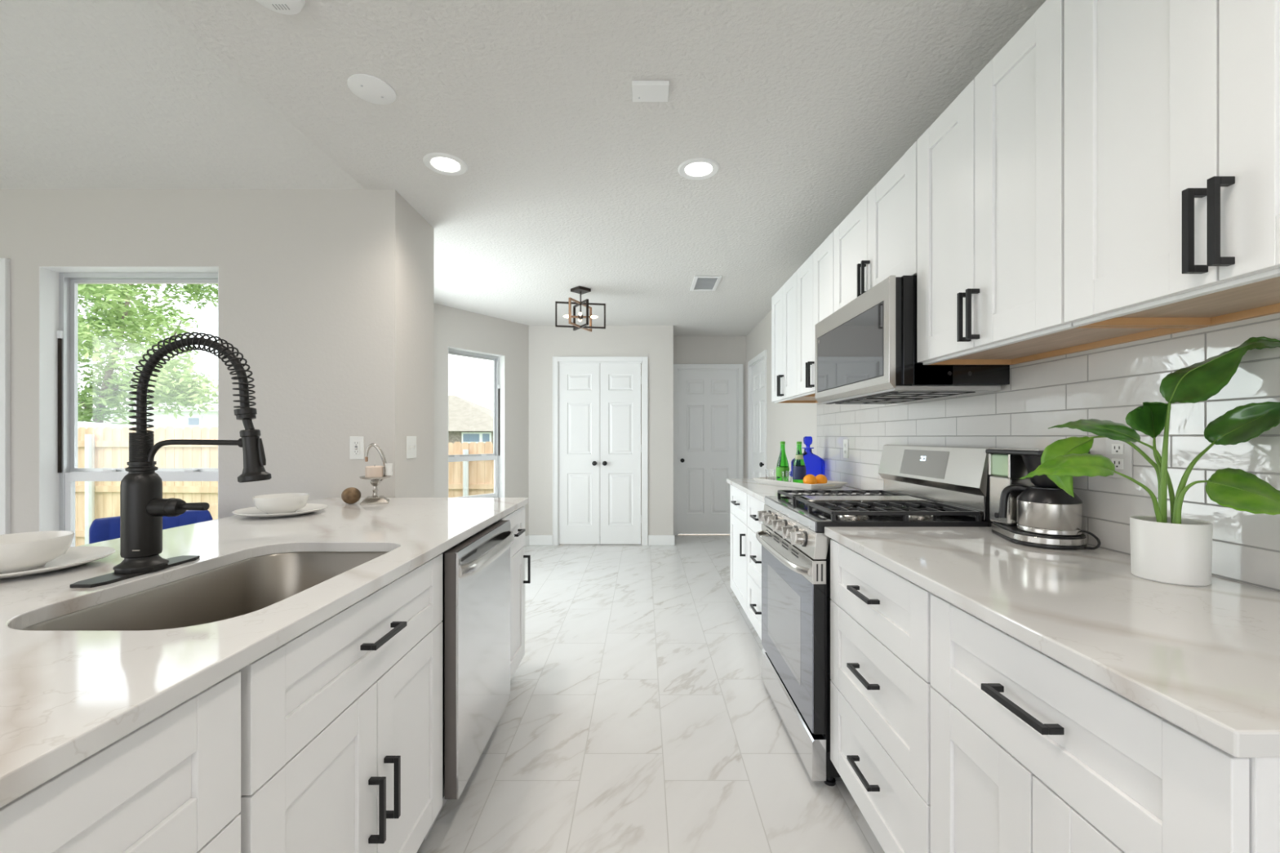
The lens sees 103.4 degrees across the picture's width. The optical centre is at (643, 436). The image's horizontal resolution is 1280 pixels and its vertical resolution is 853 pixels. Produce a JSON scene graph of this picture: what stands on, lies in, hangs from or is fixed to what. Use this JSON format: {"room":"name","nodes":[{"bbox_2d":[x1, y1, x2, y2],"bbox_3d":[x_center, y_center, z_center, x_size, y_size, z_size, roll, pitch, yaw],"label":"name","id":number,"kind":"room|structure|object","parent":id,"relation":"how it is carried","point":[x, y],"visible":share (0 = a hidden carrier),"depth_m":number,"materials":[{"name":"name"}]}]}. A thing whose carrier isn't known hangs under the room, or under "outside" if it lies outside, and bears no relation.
{"room":"kitchen","nodes":[
{"label":"kitchen","id":0,"kind":"room"},
{"bbox_2d":[0,189,230,534],"bbox_3d":[-3.650,-0.041,2.635,3.100,2.530,0.171,0,0,0],"label":"wall","id":1,"kind":"structure","parent":0,"point":[38,228],"depth_m":2.57,"materials":[{"name":"grey paint"}]},
{"bbox_2d":[39,266,218,546],"bbox_3d":[-2.614,-0.071,2.634,0.913,1.590,0.152,0,0,0],"label":"window","id":2,"kind":"structure","parent":1,"relation":"attached to","point":[59,471],"depth_m":2.65,"materials":[{"name":"silver metal"}]},
{"bbox_2d":[0,0,365,189],"bbox_3d":[-3.354,-2.718,-0.750,3.892,2.944,6.700,0,0,0],"label":"ceiling","id":3,"kind":"structure","parent":0,"point":[95,94],"depth_m":2.21,"materials":[{"name":"white paint"}]},
{"bbox_2d":[230,189,434,516],"bbox_3d":[-1.690,-0.041,2.808,0.860,2.530,0.475,0,0,0],"label":"wall pier","id":4,"kind":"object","parent":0,"point":[332,291],"visible":0.45,"depth_m":2.57,"materials":[{"name":"grey paint"}]},
{"bbox_2d":[349,436,364,459],"bbox_3d":[-1.453,0.056,2.565,0.072,0.116,0.010,0,0,0],"label":"wall outlet","id":5,"kind":"object","parent":4,"relation":"attached to","point":[356,443],"visible":1,"depth_m":2.56,"materials":[{"name":"white plastic"}]},
{"bbox_2d":[352,440,359,454],"bbox_3d":[-1.453,0.056,2.562,0.034,0.068,0.003,0,0,0],"label":"receptacle","id":6,"kind":"object","parent":5,"relation":"attached to","point":[356,444],"depth_m":2.56,"materials":[{"name":"white plastic"}]},
{"bbox_2d":[405,435,416,458],"bbox_3d":[-1.252,0.056,2.743,0.016,0.120,0.115,0,0,0],"label":"light switch","id":7,"kind":"object","parent":4,"relation":"attached to","point":[411,441],"visible":1,"depth_m":2.73,"materials":[{"name":"white plastic"}]},
{"bbox_2d":[434,303,528,536],"bbox_3d":[-1.657,-0.016,5.305,0.140,2.480,1.310,0,0,35],"label":"wall","id":8,"kind":"structure","parent":0,"point":[454,327],"depth_m":5.31,"materials":[{"name":"grey paint"}]},
{"bbox_2d":[448,346,505,497],"bbox_3d":[-1.734,-0.099,5.187,0.152,1.545,0.683,0,0,35],"label":"window","id":9,"kind":"structure","parent":8,"relation":"in","point":[498,455],"depth_m":5.45,"materials":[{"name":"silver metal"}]},
{"bbox_2d":[524,535,529,546],"bbox_3d":[-1.627,1.167,5.213,0.015,0.115,1.185,0,0,35],"label":"baseboard","id":10,"kind":"structure","parent":8,"relation":"attached to","point":[526,537],"depth_m":5.66,"materials":[{"name":"white wood"}]},
{"bbox_2d":[154,0,1045,335],"bbox_3d":[-0.425,-1.316,1.225,3.750,0.120,10.450,0,0,0],"label":"ceiling","id":11,"kind":"structure","parent":0,"point":[802,108],"depth_m":1.99,"materials":[{"name":"white paint"}]},
{"bbox_2d":[255,0,304,14],"bbox_3d":[-1.030,-1.240,1.410,0.144,0.033,0.144,0,0,0],"label":"smoke detector","id":12,"kind":"object","parent":11,"relation":"attached to","point":[283,6],"visible":1,"depth_m":1.44,"materials":[{"name":"white plastic"}]},
{"bbox_2d":[346,73,395,104],"bbox_3d":[-0.979,-1.251,1.827,0.156,0.010,0.156,0,0,0],"label":"cover plate","id":13,"kind":"object","parent":11,"relation":"attached to","point":[370,88],"visible":1,"depth_m":1.82,"materials":[{"name":"white plastic"}]},
{"bbox_2d":[422,152,467,175],"bbox_3d":[-0.910,-1.255,2.330,0.194,0.010,0.194,0,0,0],"label":"recessed light","id":14,"kind":"object","parent":11,"relation":"in","point":[443,163],"visible":1,"depth_m":2.32,"materials":[{"name":"white plastic"}]},
{"bbox_2d":[555,285,605,331],"bbox_3d":[-0.530,-1.090,4.290,0.268,0.332,0.349,0,0,43],"label":"pendant light","id":15,"kind":"object","parent":11,"relation":"hanging from","point":[580,290],"visible":1,"depth_m":4.27,"materials":[{"name":"brown metal"}]},
{"bbox_2d":[631,80,669,102],"bbox_3d":[0.026,-1.247,1.827,0.133,0.018,0.094,0,0,0],"label":"ceiling box","id":16,"kind":"object","parent":11,"relation":"attached to","point":[642,91],"visible":1,"depth_m":1.81,"materials":[{"name":"white plastic"}]},
{"bbox_2d":[677,157,719,179],"bbox_3d":[0.260,-1.255,2.371,0.194,0.010,0.194,0,0,0],"label":"recessed light","id":17,"kind":"object","parent":11,"relation":"in","point":[697,168],"visible":1,"depth_m":2.37,"materials":[{"name":"white plastic"}]},
{"bbox_2d":[689,275,722,290],"bbox_3d":[0.508,-1.251,4.130,0.216,0.010,0.380,0,0,0],"label":"ceiling vent","id":18,"kind":"object","parent":11,"relation":"in","point":[700,282],"visible":1,"depth_m":4.11,"materials":[{"name":"white metal"}]},
{"bbox_2d":[528,325,673,535],"bbox_3d":[-0.500,-0.016,5.760,1.680,2.480,0.120,0,0,0],"label":"wall","id":19,"kind":"structure","parent":0,"point":[655,343],"depth_m":5.70,"materials":[{"name":"grey paint"}]},
{"bbox_2d":[559,363,599,544],"bbox_3d":[-0.725,0.187,5.698,0.466,2.050,0.098,0,0,0],"label":"door","id":20,"kind":"structure","parent":19,"relation":"in","point":[579,383],"depth_m":5.71,"materials":[{"name":"white wood"}]},
{"bbox_2d":[552,356,648,546],"bbox_3d":[-0.482,0.161,5.739,1.069,2.127,0.121,0,0,0],"label":"trim","id":21,"kind":"structure","parent":19,"relation":"attached to","point":[643,361],"depth_m":5.68,"materials":[{"name":"white wood"}]},
{"bbox_2d":[529,535,675,545],"bbox_3d":[-0.463,1.167,5.692,1.635,0.115,0.015,0,0,0],"label":"baseboard","id":22,"kind":"structure","parent":19,"relation":"attached to","point":[534,540],"depth_m":5.68,"materials":[{"name":"white wood"}]},
{"bbox_2d":[600,363,641,544],"bbox_3d":[-0.254,0.187,5.698,0.466,2.050,0.098,0,0,0],"label":"door","id":23,"kind":"structure","parent":19,"relation":"in","point":[620,446],"depth_m":5.71,"materials":[{"name":"white wood"}]},
{"bbox_2d":[640,364,641,536],"bbox_3d":[-0.480,0.124,6.220,1.020,2.200,0.040,0,0,0],"label":"wall","id":24,"kind":"structure","parent":0,"point":[641,364],"depth_m":6.20,"materials":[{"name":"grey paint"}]},
{"bbox_2d":[416,533,884,852],"bbox_3d":[-1.875,1.284,1.225,6.650,0.120,10.450,0,0,0],"label":"floor","id":25,"kind":"structure","parent":0,"point":[640,715],"depth_m":2.08,"materials":[{"name":"tile"}]},
{"bbox_2d":[0,671,240,852],"bbox_3d":[-0.883,0.782,0.455,0.634,0.884,0.608,0,0,0],"label":"base cabinet","id":26,"kind":"object","parent":25,"relation":"on","point":[172,784],"visible":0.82,"depth_m":0.62,"materials":[{"name":"white wood"}]},
{"bbox_2d":[88,510,213,543],"bbox_3d":[-1.984,0.781,2.087,0.510,0.889,0.384,0,0,39],"label":"dining chair","id":27,"kind":"object","parent":25,"relation":"on","point":[104,529],"visible":0.19,"depth_m":2.12,"materials":[{"name":"blue fabric"}]},
{"bbox_2d":[238,553,442,852],"bbox_3d":[-0.883,0.782,1.145,0.634,0.884,0.748,0,0,0],"label":"base cabinet","id":28,"kind":"object","parent":25,"relation":"on","point":[341,722],"visible":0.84,"depth_m":1.05,"materials":[{"name":"white wood"}]},
{"bbox_2d":[422,520,514,841],"bbox_3d":[-0.850,0.785,1.835,0.661,0.878,0.616,0,0,0],"label":"dishwasher","id":29,"kind":"object","parent":25,"relation":"on","point":[476,621],"visible":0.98,"depth_m":1.66,"materials":[{"name":"grey metal"}]},
{"bbox_2d":[441,521,496,798],"bbox_3d":[-0.901,0.735,1.835,0.558,0.778,0.616,0,0,0],"label":"tub","id":30,"kind":"object","parent":29,"relation":"in","point":[443,553],"depth_m":1.58,"materials":[{"name":"grey metal"}]},
{"bbox_2d":[496,505,530,679],"bbox_3d":[-0.883,0.782,2.362,0.634,0.884,0.423,0,0,0],"label":"base cabinet","id":31,"kind":"object","parent":25,"relation":"on","point":[517,518],"visible":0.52,"depth_m":2.44,"materials":[{"name":"white wood"}]},
{"bbox_2d":[0,497,528,808],"bbox_3d":[-1.091,0.324,1.184,1.017,0.029,2.768,0,0,0],"label":"countertop","id":32,"kind":"structure","parent":31,"relation":"on","point":[66,696],"depth_m":0.83,"materials":[{"name":"white stone"}]},
{"bbox_2d":[0,546,115,579],"bbox_3d":[-1.445,0.298,1.170,0.310,0.022,0.310,0,0,0],"label":"dinner plate","id":33,"kind":"object","parent":32,"relation":"on","point":[74,556],"visible":0.69,"depth_m":1.23,"materials":[{"name":"white ceramic"}]},
{"bbox_2d":[0,530,74,573],"bbox_3d":[-1.455,0.270,1.170,0.185,0.070,0.185,0,0,0],"label":"bowl","id":34,"kind":"object","parent":33,"relation":"on","point":[23,551],"visible":1,"depth_m":1.16,"materials":[{"name":"white ceramic"}]},
{"bbox_2d":[69,332,271,587],"bbox_3d":[-1.028,0.034,1.160,0.336,0.549,0.254,0,0,0],"label":"kitchen faucet","id":35,"kind":"object","parent":32,"relation":"on","point":[143,507],"visible":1,"depth_m":1.15,"materials":[{"name":"black metal"}]},
{"bbox_2d":[22,551,388,631],"bbox_3d":[-0.888,0.454,1.145,0.434,0.232,0.709,0,0,0],"label":"sink","id":36,"kind":"object","parent":32,"relation":"in","point":[250,585],"visible":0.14,"depth_m":1.29,"materials":[{"name":"silver metal"}]},
{"bbox_2d":[231,503,327,517],"bbox_3d":[-1.443,0.298,2.020,0.310,0.022,0.310,0,0,0],"label":"dinner plate","id":37,"kind":"object","parent":32,"relation":"on","point":[252,512],"visible":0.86,"depth_m":1.99,"materials":[{"name":"white ceramic"}]},
{"bbox_2d":[253,493,309,514],"bbox_3d":[-1.443,0.270,2.020,0.185,0.070,0.185,0,0,0],"label":"bowl","id":38,"kind":"object","parent":37,"relation":"on","point":[282,503],"visible":0.94,"depth_m":1.97,"materials":[{"name":"white ceramic"}]},
{"bbox_2d":[341,487,360,503],"bbox_3d":[-1.345,0.271,2.330,0.080,0.076,0.080,0,0,0],"label":"ball","id":39,"kind":"object","parent":32,"relation":"on","point":[350,495],"visible":1,"depth_m":2.30,"materials":[{"name":"brown wood"}]},
{"bbox_2d":[359,443,393,505],"bbox_3d":[-1.247,0.169,2.362,0.138,0.279,0.132,0,0,-34],"label":"candle holder","id":40,"kind":"object","parent":32,"relation":"on","point":[375,499],"visible":0.96,"depth_m":2.35,"materials":[{"name":"grey metal"}]},
{"bbox_2d":[364,466,383,477],"bbox_3d":[-1.254,0.161,2.360,0.076,0.060,0.076,0,0,0],"label":"candle","id":41,"kind":"object","parent":40,"relation":"on","point":[370,471],"visible":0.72,"depth_m":2.33,"materials":[{"name":"beige wax"}]},
{"bbox_2d":[384,462,393,475],"bbox_3d":[-1.194,0.152,2.375,0.036,0.057,0.036,0,0,0],"label":"candle","id":42,"kind":"object","parent":40,"relation":"on","point":[388,466],"depth_m":2.36,"materials":[{"name":"white wax"}]},
{"bbox_2d":[730,484,747,614],"bbox_3d":[0.939,0.782,3.418,0.666,0.884,0.602,0,0,0],"label":"base cabinet","id":43,"kind":"object","parent":25,"relation":"on","point":[739,571],"visible":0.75,"depth_m":3.40,"materials":[{"name":"white wood"}]},
{"bbox_2d":[746,493,764,639],"bbox_3d":[0.939,0.782,2.810,0.666,0.884,0.608,0,0,0],"label":"base cabinet","id":44,"kind":"object","parent":25,"relation":"on","point":[753,505],"visible":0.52,"depth_m":2.92,"materials":[{"name":"white wood"}]},
{"bbox_2d":[726,478,878,502],"bbox_3d":[0.942,0.324,3.119,0.654,0.029,1.233,0,0,0],"label":"countertop","id":45,"kind":"structure","parent":44,"relation":"on","point":[750,486],"depth_m":3.02,"materials":[{"name":"white stone"}]},
{"bbox_2d":[751,476,848,489],"bbox_3d":[0.978,0.291,3.204,0.299,0.036,0.529,0,0,-27],"label":"serving tray","id":46,"kind":"object","parent":45,"relation":"on","point":[830,484],"visible":0.74,"depth_m":3.04,"materials":[{"name":"white ceramic"}]},
{"bbox_2d":[764,469,774,479],"bbox_3d":[0.843,0.260,3.360,0.062,0.085,0.062,0,0,0],"label":"drinking glass","id":47,"kind":"object","parent":46,"relation":"on","point":[770,473],"visible":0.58,"depth_m":3.33,"materials":[{"name":"white"}]},
{"bbox_2d":[776,441,789,480],"bbox_3d":[0.900,0.166,3.260,0.084,0.272,0.084,0,0,0],"label":"glass bottle","id":48,"kind":"object","parent":46,"relation":"on","point":[782,463],"visible":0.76,"depth_m":3.24,"materials":[{"name":"green glass"}]},
{"bbox_2d":[781,471,791,481],"bbox_3d":[0.905,0.260,3.189,0.062,0.085,0.062,0,0,0],"label":"drinking glass","id":49,"kind":"object","parent":46,"relation":"on","point":[786,475],"visible":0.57,"depth_m":3.17,"materials":[{"name":"clear glass"}]},
{"bbox_2d":[792,441,806,483],"bbox_3d":[0.974,0.166,3.157,0.084,0.272,0.084,0,0,0],"label":"glass bottle","id":50,"kind":"object","parent":46,"relation":"on","point":[799,471],"visible":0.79,"depth_m":3.13,"materials":[{"name":"green glass"}]},
{"bbox_2d":[791,436,824,476],"bbox_3d":[1.147,0.153,3.520,0.240,0.312,0.084,0,0,-14],"label":"decanter","id":51,"kind":"object","parent":46,"relation":"on","point":[815,464],"visible":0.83,"depth_m":3.49,"materials":[{"name":"blue glass"}]},
{"bbox_2d":[803,474,817,484],"bbox_3d":[0.998,0.263,3.023,0.080,0.078,0.080,0,0,0],"label":"fruit","id":52,"kind":"object","parent":46,"relation":"on","point":[809,478],"visible":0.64,"depth_m":3.00,"materials":[{"name":"orange food"}]},
{"bbox_2d":[815,474,827,484],"bbox_3d":[1.078,0.265,3.070,0.076,0.074,0.076,0,0,0],"label":"fruit","id":53,"kind":"object","parent":46,"relation":"on","point":[821,478],"visible":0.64,"depth_m":3.04,"materials":[{"name":"orange food"}]},
{"bbox_2d":[755,444,992,786],"bbox_3d":[0.897,0.631,2.120,0.741,1.187,0.755,0,0,0],"label":"gas range","id":54,"kind":"object","parent":25,"relation":"on","point":[925,486],"visible":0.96,"depth_m":1.92,"materials":[{"name":"silver metal"}]},
{"bbox_2d":[764,495,973,531],"bbox_3d":[0.890,0.310,2.121,0.589,0.040,0.728,0,0,0],"label":"cooktop","id":55,"kind":"object","parent":54,"relation":"in","point":[807,517],"depth_m":1.86,"materials":[{"name":"black metal"}]},
{"bbox_2d":[830,538,932,852],"bbox_3d":[0.939,0.782,1.435,0.666,0.884,0.599,0,0,0],"label":"base cabinet","id":56,"kind":"object","parent":25,"relation":"on","point":[880,620],"visible":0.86,"depth_m":1.37,"materials":[{"name":"white wood"}]},
{"bbox_2d":[930,593,1279,852],"bbox_3d":[0.939,0.782,0.839,0.666,0.884,0.586,0,0,0],"label":"base cabinet","id":57,"kind":"object","parent":25,"relation":"on","point":[1030,753],"visible":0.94,"depth_m":0.78,"materials":[{"name":"white wood"}]},
{"bbox_2d":[824,526,1279,757],"bbox_3d":[0.946,0.324,1.134,0.647,0.029,1.208,0,0,0],"label":"countertop","id":58,"kind":"structure","parent":57,"relation":"on","point":[1205,660],"depth_m":0.87,"materials":[{"name":"white stone"}]},
{"bbox_2d":[985,448,1100,550],"bbox_3d":[1.167,0.173,1.518,0.188,0.271,0.292,0,0,0],"label":"coffee maker","id":59,"kind":"object","parent":58,"relation":"on","point":[1006,466],"visible":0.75,"depth_m":1.54,"materials":[{"name":"black plastic"}]},
{"bbox_2d":[1021,455,1058,487],"bbox_3d":[1.172,0.099,1.462,0.128,0.090,0.128,0,0,0],"label":"basket","id":60,"kind":"object","parent":59,"relation":"on","point":[1031,462],"depth_m":1.45,"materials":[{"name":"black plastic"}]},
{"bbox_2d":[998,484,1082,536],"bbox_3d":[1.161,0.207,1.462,0.171,0.132,0.149,0,0,0],"label":"thermal carafe","id":61,"kind":"object","parent":59,"relation":"on","point":[1051,511],"visible":0.91,"depth_m":1.41,"materials":[{"name":"silver metal"}]},
{"bbox_2d":[1019,336,1279,586],"bbox_3d":[1.007,0.051,1.067,0.528,0.515,0.242,0,0,7],"label":"potted plant","id":62,"kind":"object","parent":58,"relation":"on","point":[1174,549],"visible":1,"depth_m":1.06,"materials":[{"name":"green plant"}]},
{"bbox_2d":[673,335,746,478],"bbox_3d":[0.830,-0.016,6.355,1.180,2.480,0.130,0,0,0],"label":"wall","id":63,"kind":"structure","parent":0,"point":[687,349],"depth_m":6.29,"materials":[{"name":"grey paint"}]},
{"bbox_2d":[678,369,737,533],"bbox_3d":[0.805,0.187,6.296,0.732,2.050,0.098,0,0,0],"label":"door","id":64,"kind":"structure","parent":63,"relation":"in","point":[708,398],"depth_m":6.31,"materials":[{"name":"white wood"}]},
{"bbox_2d":[673,364,742,535],"bbox_3d":[0.805,0.161,6.330,0.874,2.127,0.121,0,0,0],"label":"trim","id":65,"kind":"structure","parent":63,"relation":"attached to","point":[739,367],"depth_m":6.27,"materials":[{"name":"white wood"}]},
{"bbox_2d":[746,311,1279,591],"bbox_3d":[1.345,-0.016,1.210,0.150,2.480,10.420,0,0,0],"label":"wall","id":66,"kind":"structure","parent":0,"point":[1108,383],"depth_m":1.38,"materials":[{"name":"tile"}]},
{"bbox_2d":[747,349,766,478],"bbox_3d":[1.320,0.161,5.660,0.116,2.127,0.874,0,0,0],"label":"trim","id":67,"kind":"structure","parent":66,"relation":"attached to","point":[762,355],"depth_m":6.03,"materials":[{"name":"white wood"}]},
{"bbox_2d":[751,359,764,477],"bbox_3d":[1.280,0.187,5.660,0.098,2.050,0.732,0,0,0],"label":"door","id":68,"kind":"structure","parent":66,"relation":"in","point":[757,370],"depth_m":5.70,"materials":[{"name":"white wood"}]},
{"bbox_2d":[771,271,817,403],"bbox_3d":[1.087,-0.634,3.404,0.363,0.774,0.601,0,0,0],"label":"upper cabinet","id":69,"kind":"object","parent":66,"relation":"attached to","point":[784,302],"visible":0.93,"depth_m":3.36,"materials":[{"name":"white wood"}]},
{"bbox_2d":[796,231,833,396],"bbox_3d":[1.087,-0.634,2.800,0.363,0.774,0.597,0,0,0],"label":"upper cabinet","id":70,"kind":"object","parent":66,"relation":"attached to","point":[815,277],"visible":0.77,"depth_m":2.82,"materials":[{"name":"white wood"}]},
{"bbox_2d":[843,439,848,457],"bbox_3d":[1.265,0.074,3.160,0.010,0.118,0.072,0,0,0],"label":"wall outlet","id":71,"kind":"object","parent":66,"relation":"attached to","point":[846,442],"visible":1,"depth_m":3.15,"materials":[{"name":"white plastic"}]},
{"bbox_2d":[833,141,916,312],"bbox_3d":[1.087,-0.792,2.120,0.363,0.458,0.756,0,0,0],"label":"upper cabinet","id":72,"kind":"object","parent":66,"relation":"attached to","point":[877,241],"visible":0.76,"depth_m":2.03,"materials":[{"name":"white wood"}]},
{"bbox_2d":[815,275,1009,404],"bbox_3d":[1.057,-0.358,2.120,0.422,0.401,0.750,0,0,0],"label":"microwave","id":73,"kind":"object","parent":72,"relation":"attached to","point":[866,348],"visible":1,"depth_m":1.83,"materials":[{"name":"silver metal"}]},
{"bbox_2d":[916,0,1207,364],"bbox_3d":[1.087,-0.634,1.437,0.363,0.774,0.602,0,0,0],"label":"upper cabinet","id":74,"kind":"object","parent":66,"relation":"attached to","point":[990,166],"visible":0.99,"depth_m":1.36,"materials":[{"name":"white wood"}]},
{"bbox_2d":[1106,437,1133,479],"bbox_3d":[1.265,0.052,1.346,0.010,0.118,0.072,0,0,0],"label":"wall outlet","id":75,"kind":"object","parent":66,"relation":"attached to","point":[1120,453],"visible":0.75,"depth_m":1.34,"materials":[{"name":"grey plastic"}]},
{"bbox_2d":[1111,457,1124,469],"bbox_3d":[1.263,0.072,1.346,0.002,0.028,0.034,0,0,0],"label":"receptacle","id":76,"kind":"object","parent":75,"relation":"attached to","point":[1118,463],"depth_m":1.34,"materials":[{"name":"white plastic"}]},
{"bbox_2d":[1111,443,1124,453],"bbox_3d":[1.263,0.032,1.346,0.002,0.028,0.034,0,0,0],"label":"receptacle","id":77,"kind":"object","parent":75,"relation":"attached to","point":[1117,448],"depth_m":1.34,"materials":[{"name":"white plastic"}]},
{"bbox_2d":[1063,0,1279,326],"bbox_3d":[1.087,-0.634,0.828,0.363,0.774,0.608,0,0,0],"label":"upper cabinet","id":78,"kind":"object","parent":66,"relation":"attached to","point":[1171,108],"visible":1,"depth_m":0.92,"materials":[{"name":"white wood"}]},
{"label":"outside","id":79,"kind":"structure","parent":0,"visible":0},
{"bbox_3d":[-12.500,1.749,20.000,65.000,0.150,80.000,0,0,0],"label":"ground","id":80,"kind":"structure","parent":79,"visible":0},
{"bbox_2d":[77,421,157,428],"bbox_3d":[-11.650,0.694,9.850,6.200,1.980,2.000,0,0,0],"label":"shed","id":81,"kind":"object","parent":80,"relation":"on","point":[80,424],"visible":0.06,"depth_m":9.64,"materials":[{"name":"white"}]},
{"bbox_2d":[75,426,217,546],"bbox_3d":[-9.604,0.763,7.544,8.820,1.842,0.148,0,0,4],"label":"wooden fence","id":82,"kind":"object","parent":80,"relation":"on","point":[100,446],"visible":0.27,"depth_m":7.42,"materials":[{"name":"brown wood"}]},
{"bbox_2d":[77,284,217,426],"bbox_3d":[-14.296,-1.997,13.576,7.201,7.381,5.376,0,0,0],"label":"tree","id":83,"kind":"object","parent":80,"relation":"on","point":[113,392],"visible":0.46,"depth_m":13.01,"materials":[{"name":"green plant"}]},
{"bbox_2d":[81,382,217,428],"bbox_3d":[-21.050,-0.496,24.750,7.600,4.360,7.200,0,0,0],"label":"house","id":84,"kind":"structure","parent":80,"relation":"on","point":[210,420],"depth_m":21.50,"materials":[{"name":"white"}]},
{"bbox_2d":[448,395,493,444],"bbox_3d":[-11.050,-0.346,29.000,9.600,4.060,8.700,0,0,0],"label":"brick house","id":85,"kind":"structure","parent":80,"relation":"on","point":[468,422],"depth_m":25.58,"materials":[{"name":"beige brick"}]},
{"bbox_2d":[448,441,493,497],"bbox_3d":[-2.101,0.883,8.994,8.201,1.602,0.148,0,0,1],"label":"wooden fence","id":86,"kind":"object","parent":80,"relation":"on","point":[465,478],"visible":0.11,"depth_m":9.06,"materials":[{"name":"brown wood"}]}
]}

